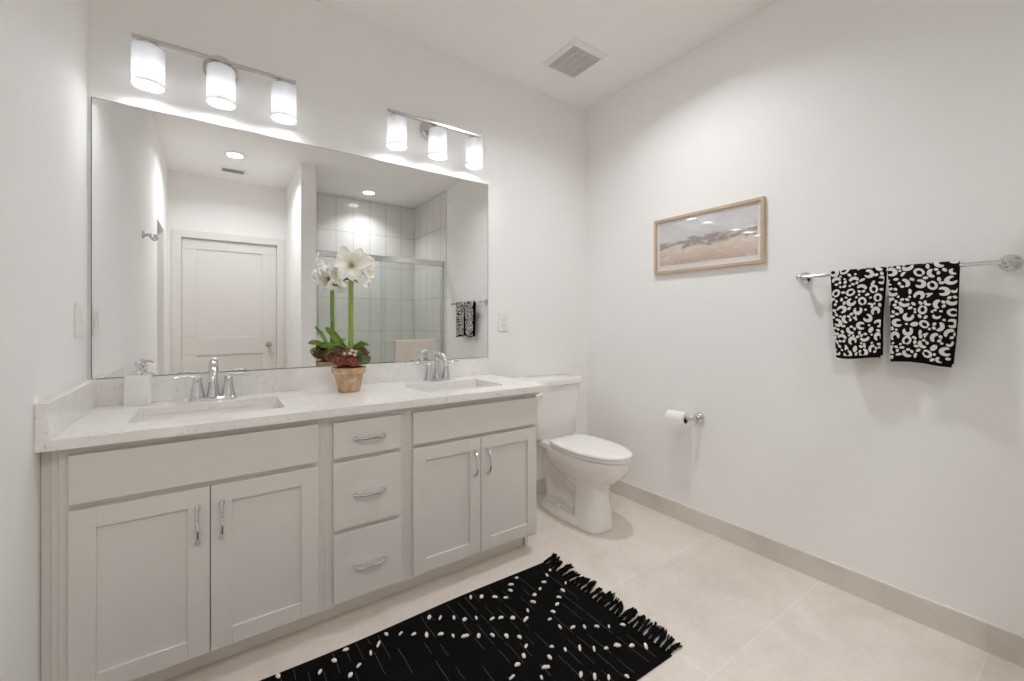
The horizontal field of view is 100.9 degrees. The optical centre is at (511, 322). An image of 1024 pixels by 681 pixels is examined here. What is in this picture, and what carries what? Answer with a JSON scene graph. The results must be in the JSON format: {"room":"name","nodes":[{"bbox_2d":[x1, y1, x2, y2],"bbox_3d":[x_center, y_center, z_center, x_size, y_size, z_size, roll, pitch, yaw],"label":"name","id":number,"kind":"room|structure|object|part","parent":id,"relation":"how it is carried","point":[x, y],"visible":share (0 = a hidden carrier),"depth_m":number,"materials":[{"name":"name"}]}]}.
{"room":"bathroom","nodes":[
{"label":"bathroom","id":0,"kind":"room"},
{"bbox_2d":[0,0,87,680],"bbox_3d":[-0.659,-0.201,0.151,0.114,2.740,3.485,0,0,-35],"label":"wall","id":1,"kind":"structure","parent":0,"point":[44,43],"depth_m":1.12,"materials":[{"name":"paint"}]},
{"bbox_2d":[75,303,84,336],"bbox_3d":[-1.537,-0.007,1.508,0.009,0.118,0.115,0,0,-35],"label":"light switch","id":2,"kind":"object","parent":1,"relation":"attached to","point":[79,308],"visible":1,"depth_m":1.49,"materials":[{"name":"white plastic"}]},
{"bbox_2d":[88,0,585,479],"bbox_3d":[-0.564,-0.201,2.421,2.880,2.740,0.120,0,0,-35],"label":"wall","id":3,"kind":"structure","parent":0,"point":[347,70],"depth_m":2.34,"materials":[{"name":"paint"}]},
{"bbox_2d":[131,32,295,124],"bbox_3d":[-1.230,-1.035,1.790,0.566,0.245,0.144,0,0,-35],"label":"vanity light","id":4,"kind":"object","parent":3,"relation":"attached to","point":[147,58],"visible":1,"depth_m":1.73,"materials":[{"name":"white glass"}]},
{"bbox_3d":[-1.408,-0.988,1.638,0.101,0.150,0.101,0,0,-35],"label":"lamp shade","id":5,"kind":"part","parent":4,"relation":"part of","materials":[{"name":"white glass"}]},
{"bbox_2d":[132,79,163,91],"bbox_3d":[-1.408,-0.920,1.638,0.094,0.003,0.094,0,0,-35],"label":"diffuser","id":6,"kind":"object","parent":4,"relation":"attached to","point":[149,85],"depth_m":1.64,"materials":[{"name":"white glass"}]},
{"bbox_3d":[-1.218,-0.988,1.772,0.101,0.150,0.101,0,0,-35],"label":"lamp shade","id":7,"kind":"part","parent":4,"relation":"part of","materials":[{"name":"white glass"}]},
{"bbox_2d":[208,98,233,108],"bbox_3d":[-1.218,-0.920,1.772,0.094,0.003,0.094,0,0,-35],"label":"diffuser","id":8,"kind":"object","parent":4,"relation":"attached to","point":[221,103],"depth_m":1.77,"materials":[{"name":"white glass"}]},
{"bbox_3d":[-1.028,-0.988,1.905,0.101,0.150,0.101,0,0,-35],"label":"lamp shade","id":9,"kind":"part","parent":4,"relation":"part of","materials":[{"name":"white glass"}]},
{"bbox_2d":[272,114,294,122],"bbox_3d":[-1.028,-0.920,1.905,0.094,0.003,0.094,0,0,-35],"label":"diffuser","id":10,"kind":"object","parent":4,"relation":"attached to","point":[280,118],"depth_m":1.91,"materials":[{"name":"white glass"}]},
{"bbox_2d":[91,97,487,378],"bbox_3d":[-0.877,-0.321,2.123,1.777,1.076,0.005,0,0,-35],"label":"vanity mirror","id":11,"kind":"object","parent":3,"relation":"attached to","point":[210,241],"visible":0.9,"depth_m":1.93,"materials":[{"name":"silver mirror"}]},
{"bbox_2d":[94,357,489,405],"bbox_3d":[-0.875,0.269,2.115,1.790,0.101,0.020,0,0,-35],"label":"backsplash","id":12,"kind":"structure","parent":3,"relation":"attached to","point":[108,391],"depth_m":1.97,"materials":[{"name":"stone"}]},
{"bbox_2d":[387,108,482,168],"bbox_3d":[-0.423,-1.035,2.357,0.566,0.245,0.144,0,0,-35],"label":"vanity light","id":13,"kind":"object","parent":3,"relation":"attached to","point":[435,133],"visible":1,"depth_m":2.30,"materials":[{"name":"white glass"}]},
{"bbox_3d":[-0.600,-0.988,2.205,0.101,0.150,0.101,0,0,-35],"label":"lamp shade","id":14,"kind":"part","parent":13,"relation":"part of","materials":[{"name":"white glass"}]},
{"bbox_2d":[388,143,405,149],"bbox_3d":[-0.600,-0.920,2.205,0.094,0.003,0.094,0,0,-35],"label":"diffuser","id":15,"kind":"object","parent":13,"relation":"attached to","point":[393,146],"depth_m":2.21,"materials":[{"name":"white glass"}]},
{"bbox_3d":[-0.410,-0.988,2.339,0.101,0.150,0.101,0,0,-35],"label":"lamp shade","id":16,"kind":"part","parent":13,"relation":"part of","materials":[{"name":"white glass"}]},
{"bbox_2d":[429,154,445,158],"bbox_3d":[-0.410,-0.920,2.339,0.094,0.003,0.094,0,0,-35],"label":"diffuser","id":17,"kind":"object","parent":13,"relation":"attached to","point":[432,156],"depth_m":2.34,"materials":[{"name":"white glass"}]},
{"bbox_3d":[-0.220,-0.988,2.473,0.101,0.150,0.101,0,0,-35],"label":"lamp shade","id":18,"kind":"part","parent":13,"relation":"part of","materials":[{"name":"white glass"}]},
{"bbox_2d":[467,163,481,167],"bbox_3d":[-0.220,-0.920,2.473,0.094,0.003,0.094,0,0,-35],"label":"diffuser","id":19,"kind":"object","parent":13,"relation":"attached to","point":[469,165],"depth_m":2.48,"materials":[{"name":"white glass"}]},
{"bbox_2d":[498,313,507,330],"bbox_3d":[-0.055,-0.001,2.700,0.074,0.117,0.008,0,0,-35],"label":"power outlet","id":20,"kind":"object","parent":3,"relation":"attached to","point":[502,317],"visible":1,"depth_m":2.69,"materials":[{"name":"white plastic"}]},
{"bbox_2d":[501,317,505,326],"bbox_3d":[-0.053,-0.001,2.697,0.033,0.066,0.003,0,0,-35],"label":"receptacle","id":21,"kind":"object","parent":20,"relation":"attached to","point":[503,319],"depth_m":2.70,"materials":[{"name":"white plastic"}]},
{"bbox_2d":[537,478,545,495],"bbox_3d":[0.179,1.118,2.863,0.894,0.102,0.010,0,0,-35],"label":"baseboard","id":22,"kind":"structure","parent":3,"relation":"attached to","point":[541,485],"depth_m":2.87,"materials":[{"name":"tile"}]},
{"bbox_2d":[314,0,777,109],"bbox_3d":[0.119,-1.621,0.771,3.660,0.100,3.605,0,0,-35],"label":"ceiling","id":23,"kind":"structure","parent":0,"point":[510,39],"depth_m":2.28,"materials":[{"name":"paint"}]},
{"bbox_2d":[542,38,607,78],"bbox_3d":[0.373,-1.562,2.530,0.264,0.018,0.292,0,0,-35],"label":"exhaust fan","id":24,"kind":"object","parent":23,"relation":"attached to","point":[575,58],"visible":1,"depth_m":2.50,"materials":[{"name":"white plastic"}]},
{"bbox_2d":[549,46,600,76],"bbox_3d":[0.373,-1.558,2.530,0.216,0.008,0.232,0,0,-35],"label":"grille","id":25,"kind":"object","parent":24,"relation":"attached to","point":[572,61],"depth_m":2.51,"materials":[{"name":"white plastic"}]},
{"bbox_2d":[165,491,1023,680],"bbox_3d":[0.119,1.219,0.771,3.660,0.100,3.605,0,0,-35],"label":"floor","id":26,"kind":"structure","parent":0,"point":[735,612],"depth_m":1.69,"materials":[{"name":"tile"}]},
{"bbox_2d":[41,418,324,680],"bbox_3d":[-1.138,0.760,1.570,0.732,0.816,0.587,0,0,-35],"label":"base cabinet","id":27,"kind":"object","parent":26,"relation":"on","point":[162,559],"visible":0.91,"depth_m":1.32,"materials":[{"name":"paint"}]},
{"bbox_3d":[-1.114,0.799,1.282,0.322,0.534,0.020,0,0,-35],"label":"door","id":28,"kind":"part","parent":27,"relation":"part of","materials":[{"name":"paint"}]},
{"bbox_3d":[-0.993,0.645,1.335,0.017,0.129,0.036,0,0,-35],"label":"handle","id":29,"kind":"part","parent":27,"relation":"part of","materials":[{"name":"silver metal"}]},
{"bbox_3d":[-0.941,0.645,1.372,0.017,0.129,0.036,0,0,-35],"label":"handle","id":30,"kind":"part","parent":27,"relation":"part of","materials":[{"name":"silver metal"}]},
{"bbox_3d":[-0.848,0.799,1.469,0.322,0.534,0.020,0,0,-35],"label":"door","id":31,"kind":"part","parent":27,"relation":"part of","materials":[{"name":"paint"}]},
{"bbox_2d":[34,357,548,452],"bbox_3d":[-0.712,0.284,1.884,1.790,0.131,0.586,0,0,-35],"label":"countertop","id":32,"kind":"structure","parent":27,"relation":"on","point":[88,413],"depth_m":1.69,"materials":[{"name":"stone"}]},
{"bbox_2d":[123,361,152,406],"bbox_3d":[-1.450,0.235,1.642,0.078,0.168,0.078,0,0,-35],"label":"soap dispenser","id":33,"kind":"object","parent":32,"relation":"on","point":[137,387],"visible":1,"depth_m":1.62,"materials":[{"name":"ceramic"}]},
{"bbox_2d":[135,404,279,422],"bbox_3d":[-1.114,0.423,1.579,0.495,0.145,0.335,0,0,-35],"label":"sink","id":34,"kind":"object","parent":32,"relation":"in","point":[267,406],"visible":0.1,"depth_m":1.68,"materials":[{"name":"ceramic"}]},
{"bbox_2d":[172,360,250,401],"bbox_3d":[-1.214,0.239,1.720,0.267,0.162,0.150,0,0,-35],"label":"faucet","id":35,"kind":"object","parent":32,"relation":"on","point":[197,394],"visible":1,"depth_m":1.74,"materials":[{"name":"silver metal"}]},
{"bbox_3d":[-1.316,0.225,1.704,0.083,0.021,0.019,0,0,-41],"label":"lever","id":36,"kind":"part","parent":35,"relation":"part of","materials":[{"name":"silver metal"}]},
{"bbox_3d":[-1.285,0.268,1.728,0.053,0.096,0.053,0,0,-35],"label":"handle","id":37,"kind":"part","parent":35,"relation":"part of","materials":[{"name":"silver metal"}]},
{"bbox_3d":[-1.242,0.313,1.759,0.166,0.014,0.056,0,0,-35],"label":"plate","id":38,"kind":"part","parent":35,"relation":"part of","materials":[{"name":"silver metal"}]},
{"bbox_3d":[-1.213,0.233,1.718,0.048,0.150,0.146,0,0,-35],"label":"spout","id":39,"kind":"part","parent":35,"relation":"part of","materials":[{"name":"silver metal"}]},
{"bbox_3d":[-1.198,0.268,1.789,0.053,0.096,0.053,0,0,-35],"label":"handle","id":40,"kind":"part","parent":35,"relation":"part of","materials":[{"name":"silver metal"}]},
{"bbox_3d":[-1.165,0.225,1.810,0.083,0.021,0.019,0,0,-29],"label":"lever","id":41,"kind":"part","parent":35,"relation":"part of","materials":[{"name":"silver metal"}]},
{"bbox_2d":[320,246,375,391],"bbox_3d":[-0.756,-0.012,1.977,0.246,0.662,0.218,0,0,-35],"label":"potted amaryllis","id":42,"kind":"object","parent":32,"relation":"on","point":[348,372],"visible":1,"depth_m":1.93,"materials":[{"name":"plant"}]},
{"bbox_2d":[331,366,365,391],"bbox_3d":[-0.760,0.264,1.972,0.151,0.111,0.151,0,0,-35],"label":"pot","id":43,"kind":"object","parent":42,"relation":"attached to","point":[347,378],"depth_m":1.92,"materials":[{"name":"ceramic"}]},
{"bbox_3d":[-0.754,-0.006,1.975,0.030,0.394,0.028,0,0,-35],"label":"flower stem","id":44,"kind":"part","parent":42,"relation":"part of","materials":[{"name":"green plant"}]},
{"bbox_2d":[415,351,459,380],"bbox_3d":[-0.386,0.239,2.311,0.267,0.162,0.150,0,0,-35],"label":"faucet","id":45,"kind":"object","parent":32,"relation":"on","point":[428,376],"visible":1,"depth_m":2.33,"materials":[{"name":"silver metal"}]},
{"bbox_3d":[-0.457,0.268,2.319,0.053,0.096,0.053,0,0,-35],"label":"handle","id":46,"kind":"part","parent":45,"relation":"part of","materials":[{"name":"silver metal"}]},
{"bbox_3d":[-0.413,0.313,2.349,0.166,0.014,0.056,0,0,-35],"label":"plate","id":47,"kind":"part","parent":45,"relation":"part of","materials":[{"name":"silver metal"}]},
{"bbox_3d":[-0.385,0.233,2.309,0.048,0.150,0.146,0,0,-35],"label":"spout","id":48,"kind":"part","parent":45,"relation":"part of","materials":[{"name":"silver metal"}]},
{"bbox_3d":[-0.370,0.268,2.380,0.053,0.096,0.053,0,0,-35],"label":"handle","id":49,"kind":"part","parent":45,"relation":"part of","materials":[{"name":"silver metal"}]},
{"bbox_2d":[418,384,485,392],"bbox_3d":[-0.294,0.423,2.152,0.480,0.145,0.335,0,0,-35],"label":"sink","id":50,"kind":"object","parent":32,"relation":"in","point":[432,390],"visible":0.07,"depth_m":2.30,"materials":[{"name":"ceramic"}]},
{"bbox_2d":[320,408,405,621],"bbox_3d":[-0.710,0.760,1.871,0.316,0.816,0.587,0,0,-35],"label":"base cabinet","id":51,"kind":"object","parent":26,"relation":"on","point":[365,453],"visible":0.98,"depth_m":1.65,"materials":[{"name":"paint"}]},
{"bbox_3d":[-0.566,0.932,1.667,0.262,0.258,0.020,0,0,-35],"label":"drawer","id":52,"kind":"part","parent":51,"relation":"part of","materials":[{"name":"paint"}]},
{"bbox_3d":[-0.566,0.658,1.667,0.262,0.253,0.020,0,0,-35],"label":"drawer","id":53,"kind":"part","parent":51,"relation":"part of","materials":[{"name":"paint"}]},
{"bbox_3d":[-0.566,0.446,1.667,0.262,0.134,0.020,0,0,-35],"label":"drawer","id":54,"kind":"part","parent":51,"relation":"part of","materials":[{"name":"paint"}]},
{"bbox_3d":[-0.549,0.940,1.647,0.129,0.017,0.036,0,0,-35],"label":"handle","id":55,"kind":"part","parent":51,"relation":"part of","materials":[{"name":"silver metal"}]},
{"bbox_3d":[-0.549,0.664,1.647,0.129,0.017,0.036,0,0,-35],"label":"handle","id":56,"kind":"part","parent":51,"relation":"part of","materials":[{"name":"silver metal"}]},
{"bbox_3d":[-0.549,0.447,1.647,0.129,0.017,0.036,0,0,-35],"label":"handle","id":57,"kind":"part","parent":51,"relation":"part of","materials":[{"name":"silver metal"}]},
{"bbox_2d":[399,392,536,591],"bbox_3d":[-0.296,0.760,2.162,0.695,0.816,0.587,0,0,-35],"label":"base cabinet","id":58,"kind":"object","parent":26,"relation":"on","point":[471,465],"visible":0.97,"depth_m":1.92,"materials":[{"name":"paint"}]},
{"bbox_3d":[-0.283,0.796,1.866,0.326,0.531,0.020,0,0,-35],"label":"door","id":59,"kind":"part","parent":58,"relation":"part of","materials":[{"name":"paint"}]},
{"bbox_3d":[-0.161,0.645,1.920,0.017,0.129,0.036,0,0,-35],"label":"handle","id":60,"kind":"part","parent":58,"relation":"part of","materials":[{"name":"silver metal"}]},
{"bbox_3d":[-0.104,0.645,1.960,0.017,0.129,0.036,0,0,-35],"label":"handle","id":61,"kind":"part","parent":58,"relation":"part of","materials":[{"name":"silver metal"}]},
{"bbox_3d":[-0.015,0.796,2.055,0.326,0.531,0.020,0,0,-35],"label":"door","id":62,"kind":"part","parent":58,"relation":"part of","materials":[{"name":"paint"}]},
{"bbox_2d":[260,553,681,680],"bbox_3d":[-0.282,1.159,1.340,1.736,0.019,0.740,0,0,-35],"label":"rug","id":63,"kind":"object","parent":26,"relation":"on","point":[534,623],"visible":1,"depth_m":1.53,"materials":[{"name":"black fabric"}]},
{"bbox_2d":[515,373,632,533],"bbox_3d":[0.376,0.762,2.537,0.473,0.814,0.755,0,0,-35],"label":"toilet","id":64,"kind":"object","parent":26,"relation":"on","point":[580,470],"visible":0.94,"depth_m":2.49,"materials":[{"name":"ceramic"}]},
{"bbox_3d":[0.242,0.379,2.769,0.426,0.048,0.221,0,0,-35],"label":"tank lid","id":65,"kind":"part","parent":64,"relation":"part of","materials":[{"name":"ceramic"}]},
{"bbox_3d":[0.240,0.571,2.772,0.400,0.334,0.198,0,0,-35],"label":"tank","id":66,"kind":"part","parent":64,"relation":"part of","materials":[{"name":"ceramic"}]},
{"bbox_3d":[0.398,0.954,2.547,0.322,0.431,0.717,0,0,-35],"label":"bowl","id":67,"kind":"part","parent":64,"relation":"part of","materials":[{"name":"ceramic"}]},
{"bbox_3d":[0.467,0.741,2.450,0.324,0.016,0.504,0,0,-35],"label":"seat","id":68,"kind":"part","parent":64,"relation":"part of","materials":[{"name":"plastic"}]},
{"bbox_3d":[0.468,0.720,2.448,0.326,0.021,0.505,0,0,-35],"label":"seat lid","id":69,"kind":"part","parent":64,"relation":"part of","materials":[{"name":"plastic"}]},
{"bbox_2d":[586,0,1023,635],"bbox_3d":[1.602,-0.201,1.740,0.120,2.740,3.485,0,0,-35],"label":"wall","id":70,"kind":"structure","parent":0,"point":[872,133],"depth_m":1.90,"materials":[{"name":"paint"}]},
{"bbox_2d":[684,413,704,423],"bbox_3d":[0.990,0.543,2.433,0.084,0.062,0.199,0,0,-35],"label":"toilet paper holder","id":71,"kind":"object","parent":70,"relation":"attached to","point":[698,418],"visible":0.7,"depth_m":2.38,"materials":[{"name":"silver metal"}]},
{"bbox_2d":[664,410,689,426],"bbox_3d":[0.950,0.553,2.436,0.085,0.083,0.109,0,0,-35],"label":"toilet paper roll","id":72,"kind":"object","parent":71,"relation":"on","point":[672,417],"visible":0.98,"depth_m":2.41,"materials":[{"name":"paper"}]},
{"bbox_3d":[0.973,0.543,2.434,0.058,0.025,0.176,0,0,-35],"label":"arm","id":73,"kind":"part","parent":71,"relation":"part of","materials":[{"name":"silver metal"}]},
{"bbox_2d":[654,196,765,274],"bbox_3d":[1.073,-0.461,2.368,0.021,0.332,0.643,0,0,-35],"label":"framed print","id":74,"kind":"object","parent":70,"relation":"attached to","point":[733,234],"visible":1,"depth_m":2.33,"materials":[{"name":"beige paper"}]},
{"bbox_2d":[610,480,1023,667],"bbox_3d":[1.216,1.118,2.176,0.010,0.102,2.303,0,0,-35],"label":"baseboard","id":75,"kind":"structure","parent":70,"relation":"attached to","point":[1008,645],"depth_m":1.82,"materials":[{"name":"tile"}]},
{"bbox_2d":[795,254,1023,283],"bbox_3d":[1.511,-0.205,1.692,0.082,0.058,0.680,0,0,-35],"label":"towel bar","id":76,"kind":"object","parent":70,"relation":"attached to","point":[1012,262],"visible":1,"depth_m":1.47,"materials":[{"name":"silver metal"}]},
{"bbox_2d":[830,266,886,358],"bbox_3d":[1.431,-0.035,1.753,0.055,0.376,0.182,0,0,-35],"label":"hand towel","id":77,"kind":"object","parent":76,"relation":"hanging from","point":[858,295],"visible":1,"depth_m":1.74,"materials":[{"name":"black fabric"}]},
{"bbox_3d":[1.491,-0.205,1.679,0.015,0.015,0.647,0,0,-35],"label":"rod","id":78,"kind":"part","parent":76,"relation":"part of","materials":[{"name":"silver metal"}]},
{"bbox_2d":[887,260,959,367],"bbox_3d":[1.544,-0.031,1.593,0.054,0.386,0.194,0,0,-35],"label":"hand towel","id":79,"kind":"object","parent":76,"relation":"hanging from","point":[923,297],"visible":1,"depth_m":1.58,"materials":[{"name":"black fabric"}]}
]}

